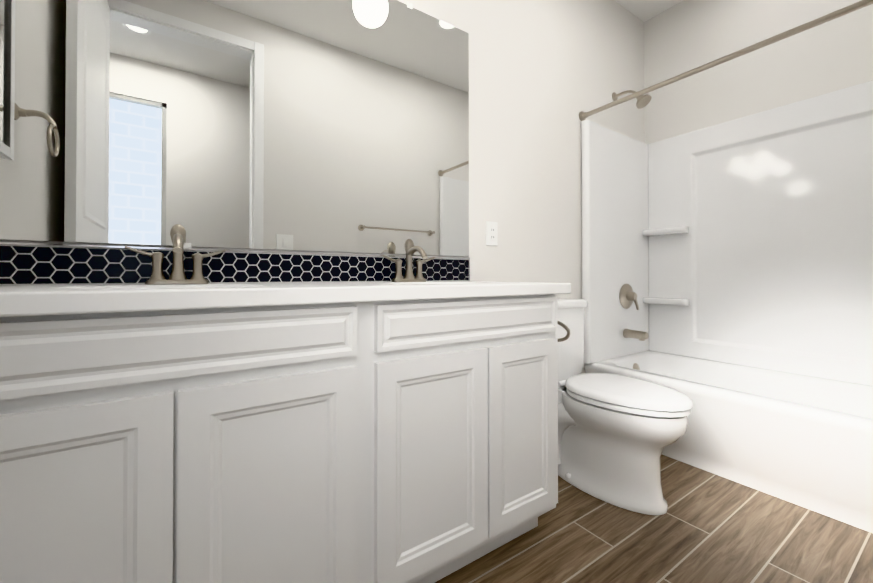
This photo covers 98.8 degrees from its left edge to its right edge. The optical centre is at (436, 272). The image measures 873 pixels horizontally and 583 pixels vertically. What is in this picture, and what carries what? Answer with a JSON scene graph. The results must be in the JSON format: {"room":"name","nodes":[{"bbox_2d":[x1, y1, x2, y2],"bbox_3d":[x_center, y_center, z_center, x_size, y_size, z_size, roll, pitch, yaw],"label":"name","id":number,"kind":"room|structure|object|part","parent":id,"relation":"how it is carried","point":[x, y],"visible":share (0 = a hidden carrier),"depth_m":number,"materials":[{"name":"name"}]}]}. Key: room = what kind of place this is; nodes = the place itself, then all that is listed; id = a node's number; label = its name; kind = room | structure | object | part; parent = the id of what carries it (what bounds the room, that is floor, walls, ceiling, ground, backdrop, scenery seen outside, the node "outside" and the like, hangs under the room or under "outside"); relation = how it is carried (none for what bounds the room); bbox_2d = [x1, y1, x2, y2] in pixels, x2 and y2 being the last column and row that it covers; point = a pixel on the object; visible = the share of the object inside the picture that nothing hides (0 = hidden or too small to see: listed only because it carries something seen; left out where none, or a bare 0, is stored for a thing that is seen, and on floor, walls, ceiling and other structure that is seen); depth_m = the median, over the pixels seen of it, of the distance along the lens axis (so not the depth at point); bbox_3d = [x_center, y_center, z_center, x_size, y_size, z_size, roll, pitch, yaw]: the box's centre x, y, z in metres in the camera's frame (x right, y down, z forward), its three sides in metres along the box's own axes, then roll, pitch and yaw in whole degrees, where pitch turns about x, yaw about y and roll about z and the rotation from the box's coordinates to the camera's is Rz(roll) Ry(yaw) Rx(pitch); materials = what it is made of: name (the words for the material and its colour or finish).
{"room":"bathroom","nodes":[
{"label":"bathroom","id":0,"kind":"room"},
{"bbox_2d":[0,0,644,373],"bbox_3d":[-0.458,-0.442,1.418,4.810,2.720,0.100,0,-1,-34],"label":"wall","id":1,"kind":"structure","parent":0,"point":[543,74],"depth_m":2.03,"materials":[{"name":"white paint"}]},
{"bbox_2d":[0,0,468,256],"bbox_3d":[-0.495,-0.608,1.325,1.557,1.075,0.010,0,-1,-34],"label":"mirror","id":2,"kind":"object","parent":1,"relation":"attached to","point":[326,125],"visible":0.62,"depth_m":1.22,"materials":[{"name":"clear glass"}]},
{"bbox_2d":[0,244,468,285],"bbox_3d":[-0.498,-0.017,1.323,1.558,0.103,0.006,0,-1,-34],"label":"backsplash","id":3,"kind":"structure","parent":1,"relation":"attached to","point":[74,277],"depth_m":1.16,"materials":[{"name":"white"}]},
{"bbox_2d":[0,246,468,283],"bbox_3d":[-0.495,-0.017,1.319,1.552,0.095,0.004,0,-1,-34],"label":"tiles","id":4,"kind":"object","parent":3,"relation":"attached to","point":[19,261],"depth_m":1.18,"materials":[{"name":"black tile"}]},
{"bbox_2d":[0,242,469,280],"bbox_3d":[-0.495,-0.019,1.322,1.562,0.108,0.012,0,-1,-34],"label":"trim","id":5,"kind":"structure","parent":1,"relation":"attached to","point":[16,243],"depth_m":1.17,"materials":[{"name":"silver metal"}]},
{"bbox_2d":[486,221,496,245],"bbox_3d":[0.274,-0.194,1.842,0.072,0.118,0.009,0,-1,-34],"label":"outlet","id":6,"kind":"object","parent":1,"relation":"attached to","point":[491,233],"visible":1,"depth_m":1.84,"materials":[{"name":"white plastic"}]},
{"bbox_2d":[612,90,650,108],"bbox_3d":[1.232,-1.103,2.361,0.090,0.162,0.228,0,-1,-34],"label":"shower head","id":7,"kind":"object","parent":1,"relation":"attached to","point":[643,101],"visible":0.79,"depth_m":2.31},
{"bbox_2d":[579,0,872,120],"bbox_3d":[1.301,-0.949,1.629,0.059,0.060,1.518,0,-1,-34],"label":"shower curtain rod","id":8,"kind":"object","parent":1,"relation":"attached to","point":[583,116],"visible":0.92,"depth_m":1.60,"materials":[{"name":"silver metal"}]},
{"bbox_2d":[614,0,682,21],"bbox_3d":[0.301,-1.852,0.301,4.810,0.080,2.820,0,-1,-34],"label":"ceiling","id":9,"kind":"structure","parent":0,"point":[644,10],"depth_m":2.52,"materials":[{"name":"white paint"}]},
{"bbox_2d":[435,454,872,582],"bbox_3d":[0.301,0.933,0.278,4.810,0.050,2.820,0,-1,-34],"label":"floor","id":10,"kind":"structure","parent":0,"point":[708,527],"depth_m":1.27,"materials":[{"name":"brown tile"}]},
{"bbox_2d":[0,224,570,582],"bbox_3d":[-0.331,0.387,1.087,1.571,1.052,0.572,0,-1,-34],"label":"bathroom vanity","id":11,"kind":"object","parent":10,"relation":"on","point":[177,426],"visible":1,"depth_m":0.78,"materials":[{"name":"white wood"}]},
{"bbox_2d":[0,281,570,316],"bbox_3d":[-0.341,0.051,1.084,1.548,0.036,0.572,0,-1,-34],"label":"countertop","id":12,"kind":"structure","parent":11,"relation":"on","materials":[{"name":"white stone"}]},
{"bbox_2d":[556,298,692,514],"bbox_3d":[0.710,0.526,1.671,0.430,0.784,0.753,0,-1,-34],"label":"toilet","id":13,"kind":"object","parent":10,"relation":"on","point":[617,433],"visible":0.79,"depth_m":1.49,"materials":[{"name":"white ceramic"}]},
{"bbox_3d":[0.559,0.334,1.897,0.430,0.396,0.212,0,-1,-34],"label":"tank","id":14,"kind":"part","parent":13,"relation":"part of","materials":[{"name":"white ceramic"}]},
{"bbox_3d":[0.777,0.499,1.572,0.380,0.056,0.513,0,-1,-34],"label":"seat","id":15,"kind":"part","parent":13,"relation":"part of","materials":[{"name":"white plastic"}]},
{"bbox_2d":[584,350,872,532],"bbox_3d":[1.605,0.725,1.819,0.721,0.388,1.514,0,-1,-34],"label":"bathtub","id":16,"kind":"object","parent":10,"relation":"on","point":[805,441],"visible":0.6,"depth_m":1.61,"materials":[{"name":"white plastic"}]},
{"bbox_2d":[644,0,872,143],"bbox_3d":[2.255,-0.441,1.603,0.100,2.720,2.620,0,-1,-34],"label":"wall","id":17,"kind":"structure","parent":0,"point":[684,36],"depth_m":2.20,"materials":[{"name":"white paint"}]},
{"bbox_2d":[581,80,872,385],"bbox_3d":[1.592,-0.189,1.818,0.752,1.438,1.516,0,-1,-34],"label":"tub surround","id":18,"kind":"object","parent":17,"relation":"attached to","point":[746,241],"visible":1,"depth_m":2.17,"materials":[{"name":"white plastic"}]},
{"bbox_3d":[1.592,-0.189,1.818,0.752,1.438,1.516,0,-1,-34],"label":"panel","id":19,"kind":"part","parent":18,"relation":"part of","materials":[{"name":"white plastic"}]},
{"bbox_2d":[619,284,638,309],"bbox_3d":[1.257,0.153,2.411,0.164,0.169,0.070,0,-1,-34],"label":"tub valve","id":20,"kind":"object","parent":18,"relation":"attached to","point":[627,296],"visible":1,"depth_m":2.40,"materials":[{"name":"silver metal"}]},
{"bbox_2d":[623,329,648,340],"bbox_3d":[1.267,0.392,2.376,0.060,0.062,0.137,0,-1,-34],"label":"tub spout","id":21,"kind":"object","parent":18,"relation":"attached to","point":[636,334],"visible":1,"depth_m":2.36,"materials":[{"name":"silver metal"}]}
]}

